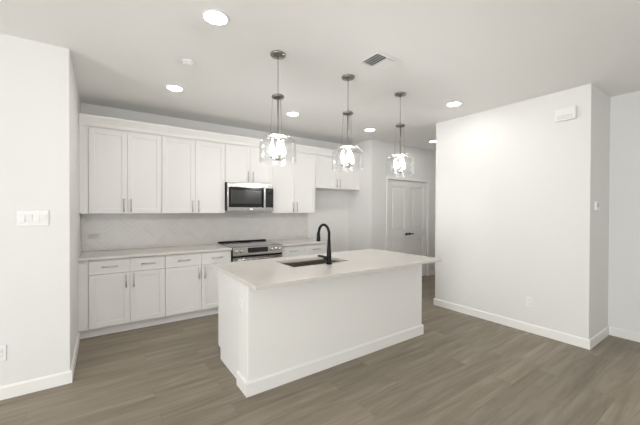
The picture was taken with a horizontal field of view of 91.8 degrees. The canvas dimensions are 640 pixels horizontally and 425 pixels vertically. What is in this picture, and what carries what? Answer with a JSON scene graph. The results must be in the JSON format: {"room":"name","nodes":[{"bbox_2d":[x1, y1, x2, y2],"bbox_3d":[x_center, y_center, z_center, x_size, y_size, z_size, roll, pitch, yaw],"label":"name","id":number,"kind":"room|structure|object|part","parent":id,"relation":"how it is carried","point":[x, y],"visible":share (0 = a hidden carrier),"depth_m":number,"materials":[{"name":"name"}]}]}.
{"room":"kitchen","nodes":[
{"label":"kitchen","id":0,"kind":"room"},
{"bbox_2d":[0,33,80,385],"bbox_3d":[-4.292,0.029,2.016,4.272,2.747,1.679,0,1,-35],"label":"wall","id":1,"kind":"structure","parent":0,"point":[40,104],"depth_m":2.44,"materials":[{"name":"white paint"}]},
{"bbox_2d":[0,345,5,360],"bbox_3d":[-2.398,1.058,2.319,0.072,0.118,0.010,0,1,-35],"label":"wall outlet","id":2,"kind":"object","parent":1,"relation":"attached to","point":[3,347],"visible":1,"depth_m":2.33,"materials":[{"name":"white plastic"}]},
{"bbox_2d":[17,210,48,225],"bbox_3d":[-2.238,0.044,2.418,0.184,0.124,0.014,0,1,-35],"label":"light switch","id":3,"kind":"object","parent":1,"relation":"attached to","point":[24,217],"visible":1,"depth_m":2.42,"materials":[{"name":"white plastic"}]},
{"bbox_2d":[0,370,71,399],"bbox_3d":[-3.806,1.359,1.337,4.286,0.100,0.014,0,1,-35],"label":"baseboard","id":4,"kind":"structure","parent":1,"relation":"attached to","point":[54,380],"depth_m":2.43,"materials":[{"name":"white paint"}]},
{"bbox_2d":[70,332,79,380],"bbox_3d":[-2.336,1.351,2.962,0.014,0.100,0.967,0,1,-35],"label":"baseboard","id":5,"kind":"structure","parent":1,"relation":"attached to","point":[73,364],"depth_m":2.86,"materials":[{"name":"white paint"}]},
{"bbox_2d":[81,103,348,282],"bbox_3d":[-1.216,0.014,5.112,4.318,2.747,0.127,0,1,-35],"label":"wall","id":6,"kind":"structure","parent":0,"point":[118,231],"depth_m":4.71,"materials":[{"name":"paint"}]},
{"bbox_2d":[89,233,99,238],"bbox_3d":[-2.837,0.300,3.898,0.118,0.072,0.010,0,1,-35],"label":"wall outlet","id":7,"kind":"object","parent":6,"relation":"attached to","point":[95,235],"visible":1,"depth_m":3.90,"materials":[{"name":"grey plastic"}]},
{"bbox_2d":[79,125,161,213],"bbox_3d":[-2.495,-0.510,3.917,0.851,1.040,0.357,0,1,-35],"label":"upper cabinet","id":8,"kind":"object","parent":6,"relation":"attached to","point":[120,171],"visible":1,"depth_m":3.78,"materials":[{"name":"paint"}]},
{"bbox_3d":[-2.542,-0.490,3.724,0.384,0.998,0.020,0,1,-35],"label":"door","id":9,"kind":"part","parent":8,"relation":"part of","materials":[{"name":"paint"}]},
{"bbox_3d":[-2.227,-0.490,3.943,0.378,0.998,0.020,0,1,-35],"label":"door","id":10,"kind":"part","parent":8,"relation":"part of","materials":[{"name":"paint"}]},
{"bbox_2d":[161,135,224,212],"bbox_3d":[-1.805,-0.512,4.399,0.829,1.040,0.357,0,1,-35],"label":"upper cabinet","id":11,"kind":"object","parent":6,"relation":"attached to","point":[193,171],"visible":1,"depth_m":4.27,"materials":[{"name":"paint"}]},
{"bbox_3d":[-1.899,-0.491,4.173,0.412,0.998,0.020,0,1,-35],"label":"door","id":12,"kind":"part","parent":11,"relation":"part of","materials":[{"name":"paint"}]},
{"bbox_3d":[-1.560,-0.492,4.410,0.410,0.998,0.020,0,1,-35],"label":"door","id":13,"kind":"part","parent":11,"relation":"part of","materials":[{"name":"paint"}]},
{"bbox_2d":[225,143,272,184],"bbox_3d":[-1.148,-0.738,4.856,0.770,0.590,0.357,0,1,-35],"label":"upper cabinet","id":14,"kind":"object","parent":6,"relation":"attached to","point":[242,164],"visible":0.77,"depth_m":4.71,"materials":[{"name":"paint"}]},
{"bbox_3d":[-1.230,-0.718,4.638,0.382,0.548,0.020,0,1,-35],"label":"door","id":15,"kind":"part","parent":14,"relation":"part of","materials":[{"name":"paint"}]},
{"bbox_2d":[225,182,273,210],"bbox_3d":[-1.136,-0.232,4.816,0.736,0.420,0.441,0,1,-35],"label":"microwave","id":16,"kind":"object","parent":14,"relation":"attached to","point":[238,196],"visible":0.99,"depth_m":4.64,"materials":[{"name":"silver metal"}]},
{"bbox_3d":[-1.325,-0.226,4.463,0.021,0.292,0.005,0,1,-35],"label":"trim","id":17,"kind":"part","parent":16,"relation":"part of","materials":[{"name":"silver metal"}]},
{"bbox_3d":[-1.091,-0.227,4.633,0.599,0.290,0.009,0,1,-35],"label":"door","id":18,"kind":"part","parent":16,"relation":"part of","materials":[{"name":"black glass"}]},
{"bbox_3d":[-0.856,-0.228,4.768,0.032,0.314,0.041,0,1,-35],"label":"handle","id":19,"kind":"part","parent":16,"relation":"part of","materials":[{"name":"silver metal"}]},
{"bbox_3d":[-0.789,-0.228,4.844,0.133,0.290,0.009,0,1,-35],"label":"control panel","id":20,"kind":"part","parent":16,"relation":"part of","materials":[{"name":"black glass"}]},
{"bbox_3d":[-0.914,-0.718,4.858,0.381,0.548,0.020,0,1,-35],"label":"door","id":21,"kind":"part","parent":14,"relation":"part of","materials":[{"name":"paint"}]},
{"bbox_2d":[265,149,315,212],"bbox_3d":[-0.495,-0.515,5.314,0.822,1.040,0.357,0,1,-35],"label":"upper cabinet","id":22,"kind":"object","parent":6,"relation":"attached to","point":[294,175],"visible":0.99,"depth_m":5.18,"materials":[{"name":"paint"}]},
{"bbox_3d":[-0.593,-0.494,5.085,0.396,0.998,0.020,0,1,-35],"label":"door","id":23,"kind":"part","parent":22,"relation":"part of","materials":[{"name":"paint"}]},
{"bbox_3d":[-0.256,-0.495,5.320,0.419,0.998,0.020,0,1,-35],"label":"door","id":24,"kind":"part","parent":22,"relation":"part of","materials":[{"name":"paint"}]},
{"bbox_2d":[315,155,359,190],"bbox_3d":[0.269,-0.736,5.846,1.038,0.601,0.357,0,1,-35],"label":"upper cabinet","id":25,"kind":"object","parent":6,"relation":"attached to","point":[329,172],"visible":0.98,"depth_m":5.69,"materials":[{"name":"paint"}]},
{"bbox_2d":[79,113,360,159],"bbox_3d":[-0.989,-1.075,4.784,4.316,0.127,0.070,0,1,-35],"label":"crown molding","id":26,"kind":"structure","parent":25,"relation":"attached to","point":[84,119],"depth_m":4.27,"materials":[{"name":"paint"}]},
{"bbox_3d":[0.122,-0.715,5.582,0.491,0.559,0.020,0,1,-35],"label":"door","id":27,"kind":"part","parent":25,"relation":"part of","materials":[{"name":"paint"}]},
{"bbox_3d":[0.508,-0.716,5.852,0.446,0.559,0.020,0,1,-35],"label":"door","id":28,"kind":"part","parent":25,"relation":"part of","materials":[{"name":"paint"}]},
{"bbox_2d":[0,0,639,150],"bbox_3d":[0.173,-1.383,1.101,10.790,0.120,8.270,0,1,-35],"label":"ceiling","id":29,"kind":"structure","parent":0,"point":[482,55],"depth_m":2.63,"materials":[{"name":"white paint"}]},
{"bbox_2d":[165,85,183,91],"bbox_3d":[-1.572,-1.343,3.353,0.186,0.006,0.186,0,1,-35],"label":"recessed light","id":30,"kind":"object","parent":29,"relation":"in","point":[176,88],"visible":1,"depth_m":3.35,"materials":[{"name":"white"}]},
{"bbox_2d":[182,59,193,66],"bbox_3d":[-1.172,-1.325,2.751,0.104,0.030,0.104,0,1,-35],"label":"smoke detector","id":31,"kind":"object","parent":29,"relation":"attached to","point":[187,62],"visible":1,"depth_m":2.73,"materials":[{"name":"white plastic"}]},
{"bbox_2d":[201,9,229,25],"bbox_3d":[-0.714,-1.330,2.120,0.186,0.006,0.186,0,1,-35],"label":"recessed light","id":32,"kind":"object","parent":29,"relation":"in","point":[215,17],"visible":1,"depth_m":2.11,"materials":[{"name":"white plastic"}]},
{"bbox_2d":[259,50,292,161],"bbox_3d":[-0.355,-0.878,2.622,0.312,0.916,0.312,0,1,-35],"label":"pendant light","id":33,"kind":"object","parent":29,"relation":"hanging from","point":[278,55],"visible":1,"depth_m":2.62,"materials":[{"name":"clear glass"}]},
{"bbox_3d":[-0.356,-0.708,2.623,0.011,0.513,0.011,0,1,-35],"label":"stem","id":34,"kind":"part","parent":33,"relation":"part of","materials":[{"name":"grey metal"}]},
{"bbox_3d":[-0.354,-1.148,2.620,0.011,0.301,0.011,0,0,10],"label":"chain","id":35,"kind":"part","parent":33,"relation":"part of","materials":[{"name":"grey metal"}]},
{"bbox_2d":[286,112,298,115],"bbox_3d":[-0.373,-1.346,4.240,0.186,0.006,0.186,0,1,-35],"label":"recessed light","id":36,"kind":"object","parent":29,"relation":"in","point":[287,113],"visible":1,"depth_m":4.21,"materials":[{"name":"white"}]},
{"bbox_2d":[332,74,363,169],"bbox_3d":[0.276,-0.880,3.063,0.312,0.916,0.312,0,1,-35],"label":"pendant light","id":37,"kind":"object","parent":29,"relation":"hanging from","point":[347,77],"visible":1,"depth_m":3.06,"materials":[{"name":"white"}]},
{"bbox_3d":[0.275,-0.710,3.064,0.011,0.513,0.011,0,1,-35],"label":"stem","id":38,"kind":"part","parent":37,"relation":"part of","materials":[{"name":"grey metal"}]},
{"bbox_2d":[359,51,400,70],"bbox_3d":[0.527,-1.324,2.734,0.290,0.021,0.230,0,1,-35],"label":"ceiling vent","id":39,"kind":"object","parent":29,"relation":"in","point":[380,61],"visible":1,"depth_m":2.72,"materials":[{"name":"white plastic"}]},
{"bbox_2d":[386,92,413,172],"bbox_3d":[0.907,-0.881,3.504,0.312,0.916,0.312,0,1,-35],"label":"pendant light","id":40,"kind":"object","parent":29,"relation":"hanging from","point":[400,155],"visible":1,"depth_m":3.50,"materials":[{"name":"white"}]},
{"bbox_3d":[0.907,-0.711,3.505,0.011,0.513,0.011,0,1,-35],"label":"stem","id":41,"kind":"part","parent":40,"relation":"part of","materials":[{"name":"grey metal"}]},
{"bbox_2d":[446,101,461,106],"bbox_3d":[1.654,-1.336,3.826,0.186,0.006,0.186,0,1,-35],"label":"recessed light","id":42,"kind":"object","parent":29,"relation":"in","point":[456,103],"visible":1,"depth_m":3.83,"materials":[{"name":"white"}]},
{"bbox_2d":[0,275,639,424],"bbox_3d":[0.164,1.484,1.124,10.790,0.120,8.270,0,1,-35],"label":"floor","id":43,"kind":"structure","parent":0,"point":[464,369],"depth_m":2.55,"materials":[{"name":"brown wood"}]},
{"bbox_2d":[78,255,164,338],"bbox_3d":[-2.422,0.957,3.815,0.849,0.873,0.632,0,1,-35],"label":"base cabinet","id":44,"kind":"object","parent":43,"relation":"on","point":[120,294],"visible":0.96,"depth_m":3.57,"materials":[{"name":"paint"}]},
{"bbox_3d":[-2.381,0.609,3.512,0.385,0.159,0.020,0,1,-35],"label":"drawer","id":45,"kind":"part","parent":44,"relation":"part of","materials":[{"name":"paint"}]},
{"bbox_3d":[-2.382,0.989,3.515,0.385,0.592,0.020,0,1,-35],"label":"door","id":46,"kind":"part","parent":44,"relation":"part of","materials":[{"name":"paint"}]},
{"bbox_3d":[-2.070,0.608,3.728,0.367,0.159,0.020,0,1,-35],"label":"drawer","id":47,"kind":"part","parent":44,"relation":"part of","materials":[{"name":"paint"}]},
{"bbox_3d":[-2.072,0.988,3.732,0.367,0.592,0.020,0,1,-35],"label":"door","id":48,"kind":"part","parent":44,"relation":"part of","materials":[{"name":"paint"}]},
{"bbox_2d":[78,244,231,260],"bbox_3d":[-2.079,0.503,4.048,1.680,0.030,0.634,0,1,-35],"label":"countertop","id":49,"kind":"structure","parent":44,"relation":"on","point":[142,252],"depth_m":3.88,"materials":[{"name":"stone"}]},
{"bbox_2d":[164,250,230,322],"bbox_3d":[-1.733,0.955,4.296,0.828,0.873,0.632,0,1,-35],"label":"base cabinet","id":50,"kind":"object","parent":43,"relation":"on","point":[191,283],"visible":0.86,"depth_m":4.02,"materials":[{"name":"paint"}]},
{"bbox_3d":[-1.740,0.608,3.959,0.428,0.159,0.020,0,1,-35],"label":"drawer","id":51,"kind":"part","parent":50,"relation":"part of","materials":[{"name":"paint"}]},
{"bbox_3d":[-1.742,0.987,3.962,0.428,0.592,0.020,0,1,-35],"label":"door","id":52,"kind":"part","parent":50,"relation":"part of","materials":[{"name":"paint"}]},
{"bbox_3d":[-1.403,0.986,4.199,0.393,0.592,0.020,0,1,-35],"label":"door","id":53,"kind":"part","parent":50,"relation":"part of","materials":[{"name":"paint"}]},
{"bbox_3d":[-1.401,0.607,4.196,0.393,0.159,0.020,0,1,-35],"label":"drawer","id":54,"kind":"part","parent":50,"relation":"part of","materials":[{"name":"paint"}]},
{"bbox_2d":[218,239,281,261],"bbox_3d":[-1.050,0.921,4.718,0.795,0.939,0.719,0,1,-35],"label":"range","id":55,"kind":"object","parent":43,"relation":"on","point":[242,250],"visible":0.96,"depth_m":4.51,"materials":[{"name":"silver metal"}]},
{"bbox_3d":[-1.240,0.460,4.983,0.785,0.022,0.055,0,1,-35],"label":"trim","id":56,"kind":"part","parent":55,"relation":"part of","materials":[{"name":"black metal"}]},
{"bbox_2d":[218,241,281,247],"bbox_3d":[-1.073,0.479,4.750,0.795,0.011,0.631,0,1,-35],"label":"cooktop","id":57,"kind":"object","parent":55,"relation":"in","point":[232,244],"depth_m":4.64,"materials":[{"name":"black glass"}]},
{"bbox_3d":[-0.885,0.893,4.482,0.759,0.522,0.021,0,1,-35],"label":"oven door","id":58,"kind":"part","parent":55,"relation":"part of","materials":[{"name":"silver metal"}]},
{"bbox_3d":[-0.884,0.546,4.479,0.759,0.116,0.021,0,1,-35],"label":"control panel","id":59,"kind":"part","parent":55,"relation":"part of","materials":[{"name":"silver metal"}]},
{"bbox_3d":[-0.861,0.652,4.447,0.667,0.026,0.062,0,1,-35],"label":"handle","id":60,"kind":"part","parent":55,"relation":"part of","materials":[{"name":"silver metal"}]},
{"bbox_2d":[282,243,325,256],"bbox_3d":[-0.407,0.952,5.223,0.857,0.873,0.632,0,1,-35],"label":"base cabinet","id":61,"kind":"object","parent":43,"relation":"on","point":[297,250],"visible":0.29,"depth_m":4.98,"materials":[{"name":"paint"}]},
{"bbox_3d":[-0.427,0.605,4.877,0.424,0.159,0.020,0,1,-35],"label":"drawer","id":62,"kind":"part","parent":61,"relation":"part of","materials":[{"name":"paint"}]},
{"bbox_2d":[271,239,326,246],"bbox_3d":[-0.396,0.499,5.224,0.878,0.030,0.634,0,1,-35],"label":"countertop","id":63,"kind":"structure","parent":61,"relation":"on","point":[293,242],"depth_m":5.14,"materials":[{"name":"stone"}]},
{"bbox_3d":[-0.076,0.604,5.122,0.426,0.159,0.020,0,1,-35],"label":"drawer","id":64,"kind":"part","parent":61,"relation":"part of","materials":[{"name":"paint"}]},
{"bbox_2d":[218,265,423,397],"bbox_3d":[0.080,0.969,3.316,2.145,0.874,0.844,0,1,-35],"label":"kitchen island","id":65,"kind":"object","parent":43,"relation":"on","point":[282,335],"visible":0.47,"depth_m":2.77,"materials":[{"name":"white paint"}]},
{"bbox_3d":[-0.779,0.915,3.174,0.515,0.755,0.020,0,1,-35],"label":"door","id":66,"kind":"part","parent":65,"relation":"part of","materials":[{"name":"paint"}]},
{"bbox_3d":[-0.813,0.970,2.785,0.018,0.874,0.579,0,1,-35],"label":"panel","id":67,"kind":"part","parent":65,"relation":"part of","materials":[{"name":"paint"}]},
{"bbox_2d":[240,298,243,313],"bbox_3d":[-0.627,0.744,2.470,0.010,0.118,0.072,0,1,-35],"label":"wall outlet","id":68,"kind":"object","parent":65,"relation":"attached to","point":[241,299],"visible":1,"depth_m":2.46,"materials":[{"name":"white plastic"}]},
{"bbox_2d":[211,249,441,289],"bbox_3d":[0.137,0.517,3.201,2.170,0.030,1.067,0,1,-35],"label":"island countertop","id":69,"kind":"structure","parent":65,"relation":"on","point":[258,274],"depth_m":2.85,"materials":[{"name":"stone"}]},
{"bbox_2d":[283,259,339,266],"bbox_3d":[-0.080,0.648,3.202,0.693,0.232,0.418,0,1,-35],"label":"sink","id":70,"kind":"object","parent":69,"relation":"in","point":[321,261],"visible":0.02,"depth_m":3.40,"materials":[{"name":"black metal"}]},
{"bbox_2d":[316,223,331,264],"bbox_3d":[-0.002,0.306,3.066,0.156,0.393,0.232,0,1,-35],"label":"kitchen faucet","id":71,"kind":"object","parent":69,"relation":"on","point":[328,257],"visible":1,"depth_m":3.01,"materials":[{"name":"black metal"}]},
{"bbox_3d":[0.030,0.432,2.984,0.112,0.056,0.038,0,1,-35],"label":"lever","id":72,"kind":"part","parent":71,"relation":"part of","materials":[{"name":"black metal"}]},
{"bbox_3d":[0.038,0.188,3.095,0.027,0.158,0.204,0,1,-35],"label":"spout","id":73,"kind":"part","parent":71,"relation":"part of","materials":[{"name":"black metal"}]},
{"bbox_3d":[0.257,1.352,3.063,2.145,0.112,0.219,0,1,-35],"label":"baseboard","id":74,"kind":"part","parent":65,"relation":"part of","materials":[{"name":"white paint"}]},
{"bbox_2d":[349,140,434,275],"bbox_3d":[1.539,0.011,6.650,1.960,2.747,0.760,0,1,-35],"label":"wall","id":75,"kind":"structure","parent":0,"point":[367,205],"depth_m":6.00,"materials":[{"name":"white paint"}]},
{"bbox_2d":[388,180,408,253],"bbox_3d":[1.574,0.365,6.231,0.610,2.022,0.088,0,1,-35],"label":"door","id":76,"kind":"structure","parent":75,"relation":"in","point":[398,190],"depth_m":6.25,"materials":[{"name":"white paint"}]},
{"bbox_2d":[386,176,429,275],"bbox_3d":[1.837,0.337,6.390,1.350,2.100,0.014,0,1,-35],"label":"trim","id":77,"kind":"structure","parent":75,"relation":"attached to","point":[387,177],"depth_m":6.27,"materials":[{"name":"white paint"}]},
{"bbox_2d":[408,181,426,275],"bbox_3d":[2.077,0.364,6.582,0.610,2.022,0.088,0,1,-35],"label":"door","id":78,"kind":"structure","parent":75,"relation":"in","point":[417,191],"depth_m":6.60,"materials":[{"name":"white paint"}]},
{"bbox_2d":[435,151,435,224],"bbox_3d":[2.776,0.014,6.694,0.120,2.747,2.105,0,1,-35],"label":"wall","id":79,"kind":"structure","parent":0,"point":[435,151],"depth_m":6.89,"materials":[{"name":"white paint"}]},
{"bbox_2d":[435,84,609,338],"bbox_3d":[3.060,0.033,4.499,1.930,2.747,1.819,0,1,-35],"label":"wall","id":80,"kind":"structure","parent":0,"point":[518,187],"depth_m":3.64,"materials":[{"name":"white paint"}]},
{"bbox_2d":[434,298,590,349],"bbox_3d":[2.259,1.358,3.953,0.014,0.100,1.847,0,1,-35],"label":"baseboard","id":81,"kind":"structure","parent":80,"relation":"attached to","point":[549,333],"depth_m":3.73,"materials":[{"name":"white paint"}]},
{"bbox_2d":[526,296,532,307],"bbox_3d":[2.468,1.056,3.655,0.010,0.118,0.072,0,1,-35],"label":"wall outlet","id":82,"kind":"object","parent":80,"relation":"attached to","point":[529,300],"visible":1,"depth_m":3.65,"materials":[{"name":"white plastic"}]},
{"bbox_2d":[555,105,576,121],"bbox_3d":[2.655,-1.064,3.352,0.042,0.135,0.186,0,1,-35],"label":"door chime","id":83,"kind":"object","parent":80,"relation":"attached to","point":[568,113],"visible":1,"depth_m":3.33,"materials":[{"name":"white plastic"}]},
{"bbox_2d":[594,201,599,209],"bbox_3d":[2.948,-0.070,3.296,0.120,0.096,0.023,0,1,-35],"label":"thermostat","id":84,"kind":"object","parent":80,"relation":"attached to","point":[596,203],"visible":1,"depth_m":3.27,"materials":[{"name":"white plastic"}]},
{"bbox_2d":[589,326,608,349],"bbox_3d":[3.070,1.365,3.402,0.685,0.100,0.014,0,1,-35],"label":"baseboard","id":85,"kind":"structure","parent":80,"relation":"attached to","point":[603,333],"depth_m":3.38,"materials":[{"name":"white paint"}]},
{"bbox_2d":[608,91,639,332],"bbox_3d":[4.611,0.058,1.896,0.120,2.747,4.226,0,1,-35],"label":"wall","id":86,"kind":"structure","parent":0,"point":[624,172],"depth_m":3.49,"materials":[{"name":"white paint"}]},
{"bbox_2d":[609,326,639,341],"bbox_3d":[4.555,1.382,1.862,0.014,0.100,4.212,0,1,-35],"label":"baseboard","id":87,"kind":"structure","parent":86,"relation":"attached to","point":[618,332],"depth_m":3.48,"materials":[{"name":"white paint"}]}
]}

